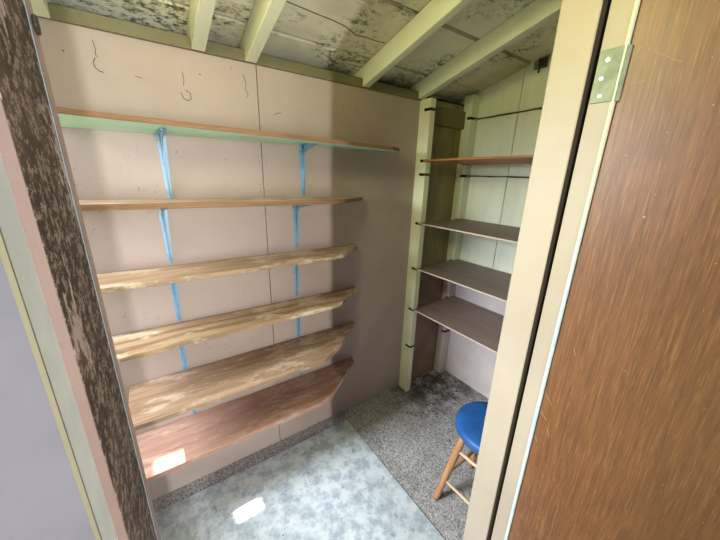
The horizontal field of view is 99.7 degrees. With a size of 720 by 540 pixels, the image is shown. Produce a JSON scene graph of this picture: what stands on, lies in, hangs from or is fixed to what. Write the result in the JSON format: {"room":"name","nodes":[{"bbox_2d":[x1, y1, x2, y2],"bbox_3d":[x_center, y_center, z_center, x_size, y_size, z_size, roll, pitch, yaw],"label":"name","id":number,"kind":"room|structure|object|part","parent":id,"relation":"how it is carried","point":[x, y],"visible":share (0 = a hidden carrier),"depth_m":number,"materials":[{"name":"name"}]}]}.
{"room":"storage shed","nodes":[
{"label":"storage shed","id":0,"kind":"room"},
{"bbox_2d":[37,17,463,499],"bbox_3d":[-0.251,0.029,1.716,2.490,2.012,0.062,-10,21,-33],"label":"wall","id":1,"kind":"structure","parent":0,"point":[88,69],"depth_m":1.41,"materials":[{"name":"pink paint"}]},
{"bbox_2d":[155,129,172,198],"bbox_3d":[-0.697,-0.369,1.098,0.033,0.242,0.200,-10,21,-33],"label":"shelf bracket","id":2,"kind":"object","parent":1,"relation":"attached to","point":[160,135],"visible":0.98,"depth_m":1.16,"materials":[{"name":"blue metal"}]},
{"bbox_3d":[-0.696,-0.483,1.065,0.033,0.002,0.195,-10,21,-33],"label":"shelf arm","id":3,"kind":"part","parent":2,"relation":"part of","materials":[{"name":"blue metal"}]},
{"bbox_2d":[158,209,172,262],"bbox_3d":[-0.731,-0.119,1.156,0.033,0.242,0.200,-10,21,-33],"label":"shelf bracket","id":4,"kind":"object","parent":1,"relation":"attached to","point":[163,216],"visible":0.88,"depth_m":1.23,"materials":[{"name":"blue metal"}]},
{"bbox_2d":[170,283,180,321],"bbox_3d":[-0.742,0.139,1.234,0.033,0.242,0.200,-10,21,-33],"label":"shelf bracket","id":5,"kind":"object","parent":1,"relation":"attached to","point":[174,287],"visible":0.64,"depth_m":1.31,"materials":[{"name":"blue metal"}]},
{"bbox_2d":[179,346,187,369],"bbox_3d":[-0.755,0.394,1.309,0.033,0.242,0.200,-10,21,-33],"label":"shelf bracket","id":6,"kind":"object","parent":1,"relation":"attached to","point":[182,350],"visible":0.52,"depth_m":1.39,"materials":[{"name":"blue metal"}]},
{"bbox_2d":[79,197,362,210],"bbox_3d":[-0.455,-0.286,1.275,1.265,0.029,0.237,-10,21,-33],"label":"wall shelf","id":7,"kind":"object","parent":1,"relation":"attached to","point":[135,204],"visible":0.67,"depth_m":1.11,"materials":[{"name":"beige wood"}]},
{"bbox_2d":[97,244,357,293],"bbox_3d":[-0.483,-0.028,1.365,1.240,0.024,0.199,-10,21,-33],"label":"wall shelf","id":8,"kind":"object","parent":1,"relation":"attached to","point":[110,282],"visible":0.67,"depth_m":1.24,"materials":[{"name":"beige wood"}]},
{"bbox_2d":[56,107,399,151],"bbox_3d":[-0.365,-0.549,1.261,1.405,0.034,0.224,-10,21,-33],"label":"wall shelf","id":9,"kind":"object","parent":1,"relation":"attached to","point":[68,117],"visible":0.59,"depth_m":1.04,"materials":[{"name":"green paint"}]},
{"bbox_2d":[36,2,422,100],"bbox_3d":[-0.386,-0.875,1.274,1.850,0.042,0.012,-10,21,-33],"label":"trim","id":10,"kind":"structure","parent":1,"relation":"attached to","point":[59,13],"depth_m":1.12,"materials":[{"name":"green wood"}]},
{"bbox_2d":[112,287,356,362],"bbox_3d":[-0.489,0.223,1.445,1.246,0.029,0.197,-10,21,-33],"label":"wall shelf","id":11,"kind":"object","parent":1,"relation":"attached to","point":[137,344],"visible":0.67,"depth_m":1.33,"materials":[{"name":"brown wood"}]},
{"bbox_2d":[129,322,353,430],"bbox_3d":[-0.438,0.458,1.508,1.145,0.025,0.277,-10,21,-33],"label":"wall shelf","id":12,"kind":"object","parent":1,"relation":"attached to","point":[151,402],"visible":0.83,"depth_m":1.38,"materials":[{"name":"brown wood"}]},
{"bbox_2d":[136,357,353,481],"bbox_3d":[-0.486,0.710,1.561,1.233,0.023,0.271,-10,21,-33],"label":"wall shelf","id":13,"kind":"object","parent":1,"relation":"attached to","point":[165,449],"visible":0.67,"depth_m":1.46,"materials":[{"name":"brown wood"}]},
{"bbox_2d":[293,205,309,247],"bbox_3d":[-0.268,-0.201,1.463,0.033,0.242,0.200,-10,21,-33],"label":"shelf bracket","id":14,"kind":"object","parent":1,"relation":"attached to","point":[296,208],"visible":0.73,"depth_m":1.53,"materials":[{"name":"blue metal"}]},
{"bbox_3d":[-0.323,-0.229,1.540,0.033,0.238,0.002,-10,21,-33],"label":"wall leg","id":15,"kind":"part","parent":14,"relation":"part of","materials":[{"name":"blue metal"}]},
{"bbox_2d":[294,263,312,296],"bbox_3d":[-0.282,0.058,1.538,0.033,0.242,0.200,-10,21,-33],"label":"shelf bracket","id":16,"kind":"object","parent":1,"relation":"attached to","point":[296,267],"visible":0.58,"depth_m":1.61,"materials":[{"name":"blue metal"}]},
{"bbox_3d":[-0.338,0.030,1.615,0.033,0.238,0.002,-10,21,-33],"label":"wall leg","id":17,"kind":"part","parent":16,"relation":"part of","materials":[{"name":"blue metal"}]},
{"bbox_2d":[296,314,313,337],"bbox_3d":[-0.288,0.311,1.618,0.033,0.242,0.200,-10,21,-33],"label":"shelf bracket","id":18,"kind":"object","parent":1,"relation":"attached to","point":[297,319],"visible":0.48,"depth_m":1.70,"materials":[{"name":"blue metal"}]},
{"bbox_3d":[-0.344,0.284,1.694,0.033,0.238,0.002,-10,21,-33],"label":"wall leg","id":19,"kind":"part","parent":18,"relation":"part of","materials":[{"name":"blue metal"}]},
{"bbox_2d":[299,143,317,196],"bbox_3d":[-0.225,-0.457,1.409,0.033,0.242,0.200,-10,21,-33],"label":"shelf bracket","id":20,"kind":"object","parent":1,"relation":"attached to","point":[303,148],"visible":0.81,"depth_m":1.46,"materials":[{"name":"blue metal"}]},
{"bbox_3d":[-0.281,-0.485,1.486,0.033,0.238,0.002,-10,21,-33],"label":"wall leg","id":21,"kind":"part","parent":20,"relation":"part of","materials":[{"name":"blue metal"}]},
{"bbox_2d":[431,106,465,129],"bbox_3d":[0.571,-0.964,1.929,0.410,0.105,0.022,-10,21,-33],"label":"board","id":22,"kind":"object","parent":1,"relation":"attached to","point":[444,117],"visible":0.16,"depth_m":1.91,"materials":[{"name":"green wood"}]},
{"bbox_2d":[50,0,558,102],"bbox_3d":[0.095,-1.000,0.917,2.490,0.504,1.750,-10,21,-33],"label":"ceiling","id":23,"kind":"structure","parent":0,"point":[341,36],"depth_m":1.26,"materials":[{"name":"paint"}]},
{"bbox_2d":[30,0,50,17],"bbox_3d":[-0.683,-0.808,0.483,0.047,0.370,1.228,-10,21,-33],"label":"rafter","id":24,"kind":"object","parent":23,"relation":"attached to","point":[39,7],"visible":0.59,"depth_m":0.88,"materials":[{"name":"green wood"}]},
{"bbox_2d":[186,0,215,51],"bbox_3d":[-0.336,-0.871,0.713,0.045,0.367,1.228,-10,21,-33],"label":"rafter","id":25,"kind":"object","parent":23,"relation":"attached to","point":[201,12],"visible":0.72,"depth_m":1.01,"materials":[{"name":"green wood"}]},
{"bbox_2d":[238,0,286,62],"bbox_3d":[-0.178,-0.899,0.817,0.044,0.367,1.228,-10,21,-33],"label":"rafter","id":26,"kind":"object","parent":23,"relation":"attached to","point":[264,15],"visible":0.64,"depth_m":1.07,"materials":[{"name":"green wood"}]},
{"bbox_2d":[354,0,471,87],"bbox_3d":[0.295,-0.985,1.129,0.037,0.364,1.228,-10,21,-33],"label":"rafter","id":27,"kind":"object","parent":23,"relation":"attached to","point":[436,13],"visible":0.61,"depth_m":1.24,"materials":[{"name":"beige wood"}]},
{"bbox_2d":[409,0,561,98],"bbox_3d":[0.619,-1.043,1.343,0.043,0.362,1.228,-10,21,-33],"label":"rafter","id":28,"kind":"object","parent":23,"relation":"attached to","point":[538,13],"visible":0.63,"depth_m":1.36,"materials":[{"name":"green wood"}]},
{"bbox_2d":[152,369,488,539],"bbox_3d":[0.062,1.174,1.550,2.490,0.061,1.350,-10,21,-33],"label":"floor","id":29,"kind":"structure","parent":0,"point":[416,449],"depth_m":1.84,"materials":[{"name":"carpet"}]},
{"bbox_2d":[155,420,444,539],"bbox_3d":[-0.334,1.221,1.260,1.296,0.003,1.023,-10,21,-33],"label":"rug","id":30,"kind":"object","parent":29,"relation":"on","point":[316,498],"visible":1,"depth_m":1.50,"materials":[{"name":"grey carpet"}]},
{"bbox_2d":[217,380,469,535],"bbox_3d":[0.200,1.109,1.662,1.818,0.006,0.898,-10,21,-33],"label":"litter","id":31,"kind":"object","parent":29,"relation":"on","point":[435,380],"visible":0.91,"depth_m":2.14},
{"bbox_2d":[399,97,435,391],"bbox_3d":[0.367,-0.039,2.045,0.039,1.980,0.087,-10,21,-33],"label":"post","id":32,"kind":"object","parent":29,"relation":"on","point":[426,115],"visible":0.94,"depth_m":1.97,"materials":[{"name":"green paint"}]},
{"bbox_2d":[434,94,479,372],"bbox_3d":[0.701,-0.140,2.265,0.069,2.060,0.066,-10,21,-33],"label":"stud","id":33,"kind":"object","parent":29,"relation":"on","point":[471,104],"visible":0.76,"depth_m":2.13,"materials":[{"name":"green paint"}]},
{"bbox_2d":[433,401,487,504],"bbox_3d":[0.598,0.932,1.435,0.335,0.505,0.335,-10,21,-33],"label":"stool","id":34,"kind":"object","parent":29,"relation":"on","point":[470,418],"visible":0.38,"depth_m":1.41,"materials":[{"name":"blue plastic"}]},
{"bbox_3d":[0.435,0.951,1.467,0.119,0.442,0.035,3,17,6],"label":"leg","id":35,"kind":"part","parent":34,"relation":"part of","materials":[{"name":"orange wood"}]},
{"bbox_3d":[0.604,0.718,1.368,0.334,0.056,0.334,-10,21,-33],"label":"seat","id":36,"kind":"part","parent":34,"relation":"part of","materials":[{"name":"blue plastic"}]},
{"bbox_3d":[0.622,0.915,1.600,0.035,0.442,0.119,3,17,6],"label":"leg","id":37,"kind":"part","parent":34,"relation":"part of","materials":[{"name":"orange wood"}]},
{"bbox_2d":[445,54,551,398],"bbox_3d":[1.066,-0.219,1.812,0.060,2.500,1.350,-10,21,-33],"label":"wall","id":38,"kind":"structure","parent":0,"point":[496,200],"depth_m":1.96,"materials":[{"name":"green paint"}]},
{"bbox_2d":[412,296,503,352],"bbox_3d":[0.824,0.364,1.859,0.455,0.010,0.995,-10,21,-33],"label":"shelf","id":39,"kind":"object","parent":38,"relation":"attached to","point":[481,325],"visible":0.43,"depth_m":1.98,"materials":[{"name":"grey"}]},
{"bbox_2d":[414,259,511,301],"bbox_3d":[0.832,0.083,1.772,0.455,0.008,0.995,-10,21,-33],"label":"shelf","id":40,"kind":"object","parent":38,"relation":"attached to","point":[494,283],"visible":0.53,"depth_m":1.89,"materials":[{"name":"grey wood"}]},
{"bbox_2d":[418,219,519,242],"bbox_3d":[0.840,-0.204,1.682,0.455,0.008,0.995,-10,21,-33],"label":"shelf","id":41,"kind":"object","parent":38,"relation":"attached to","point":[484,229],"visible":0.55,"depth_m":1.79,"materials":[{"name":"grey wood"}]},
{"bbox_2d":[423,155,532,164],"bbox_3d":[0.850,-0.567,1.569,0.455,0.016,0.995,-10,21,-33],"label":"shelf","id":42,"kind":"object","parent":38,"relation":"attached to","point":[522,158],"visible":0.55,"depth_m":1.65,"materials":[{"name":"brown wood"}]},
{"bbox_2d":[469,175,528,177],"bbox_3d":[1.022,-0.527,1.730,0.010,0.010,0.932,-10,21,-33],"label":"wood strip","id":43,"kind":"object","parent":38,"relation":"attached to","point":[475,175],"visible":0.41,"depth_m":1.88,"materials":[{"name":"black wood"}]},
{"bbox_2d":[477,107,541,119],"bbox_3d":[1.032,-0.876,1.622,0.010,0.024,0.932,-10,21,-33],"label":"wood strip","id":44,"kind":"object","parent":38,"relation":"attached to","point":[539,108],"visible":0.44,"depth_m":1.82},
{"bbox_2d":[533,54,549,72],"bbox_3d":[0.976,-1.130,1.633,0.018,0.121,0.075,-10,21,-33],"label":"bracket","id":45,"kind":"object","parent":38,"relation":"attached to","point":[543,62],"depth_m":1.63,"materials":[{"name":"metal"}]},
{"bbox_3d":[0.428,0.105,0.710,3.490,2.700,0.114,-10,21,-33],"label":"wall","id":46,"kind":"structure","parent":0,"visible":0},
{"bbox_2d":[31,14,40,35],"bbox_3d":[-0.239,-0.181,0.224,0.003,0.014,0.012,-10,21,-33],"label":"hinge","id":47,"kind":"object","parent":46,"relation":"attached to","point":[36,25],"visible":1,"depth_m":0.22,"materials":[{"name":"metal"}]},
{"bbox_2d":[0,154,117,539],"bbox_3d":[-0.228,0.452,0.260,0.114,2.170,0.032,-10,21,-33],"label":"trim","id":48,"kind":"structure","parent":46,"relation":"attached to","point":[51,488],"depth_m":0.16,"materials":[{"name":"paint"}]},
{"bbox_2d":[0,97,127,539],"bbox_3d":[-0.199,0.489,0.313,0.030,2.070,0.002,-10,21,-33],"label":"trim","id":49,"kind":"structure","parent":46,"relation":"attached to","point":[8,153],"depth_m":0.17,"materials":[{"name":"beige wood"}]},
{"bbox_2d":[0,0,157,539],"bbox_3d":[-0.230,0.450,0.351,0.031,2.020,0.114,-10,21,-33],"label":"trim","id":50,"kind":"structure","parent":46,"relation":"attached to","point":[24,96],"depth_m":0.21,"materials":[{"name":"paint"}]},
{"bbox_2d":[25,0,160,539],"bbox_3d":[-0.274,0.347,0.375,0.045,2.200,0.026,-10,21,-33],"label":"trim","id":51,"kind":"structure","parent":46,"relation":"attached to","point":[28,2],"depth_m":0.27,"materials":[{"name":"pink paint"}]},
{"bbox_2d":[463,0,611,539],"bbox_3d":[0.365,0.339,0.763,0.045,2.020,0.068,-10,21,-33],"label":"trim","id":52,"kind":"structure","parent":46,"relation":"attached to","point":[581,26],"depth_m":0.62,"materials":[{"name":"beige paint"}]},
{"bbox_2d":[491,0,640,539],"bbox_3d":[0.401,0.352,0.724,0.031,2.020,0.043,-10,21,-33],"label":"trim","id":53,"kind":"structure","parent":46,"relation":"attached to","point":[622,16],"depth_m":0.60,"materials":[{"name":"beige paint"}]},
{"bbox_2d":[508,0,719,539],"bbox_3d":[0.606,0.442,0.448,0.046,1.998,0.739,-10,21,-33],"label":"door","id":54,"kind":"structure","parent":46,"relation":"in","point":[625,445],"depth_m":0.51,"materials":[{"name":"brown wood"}]}
]}

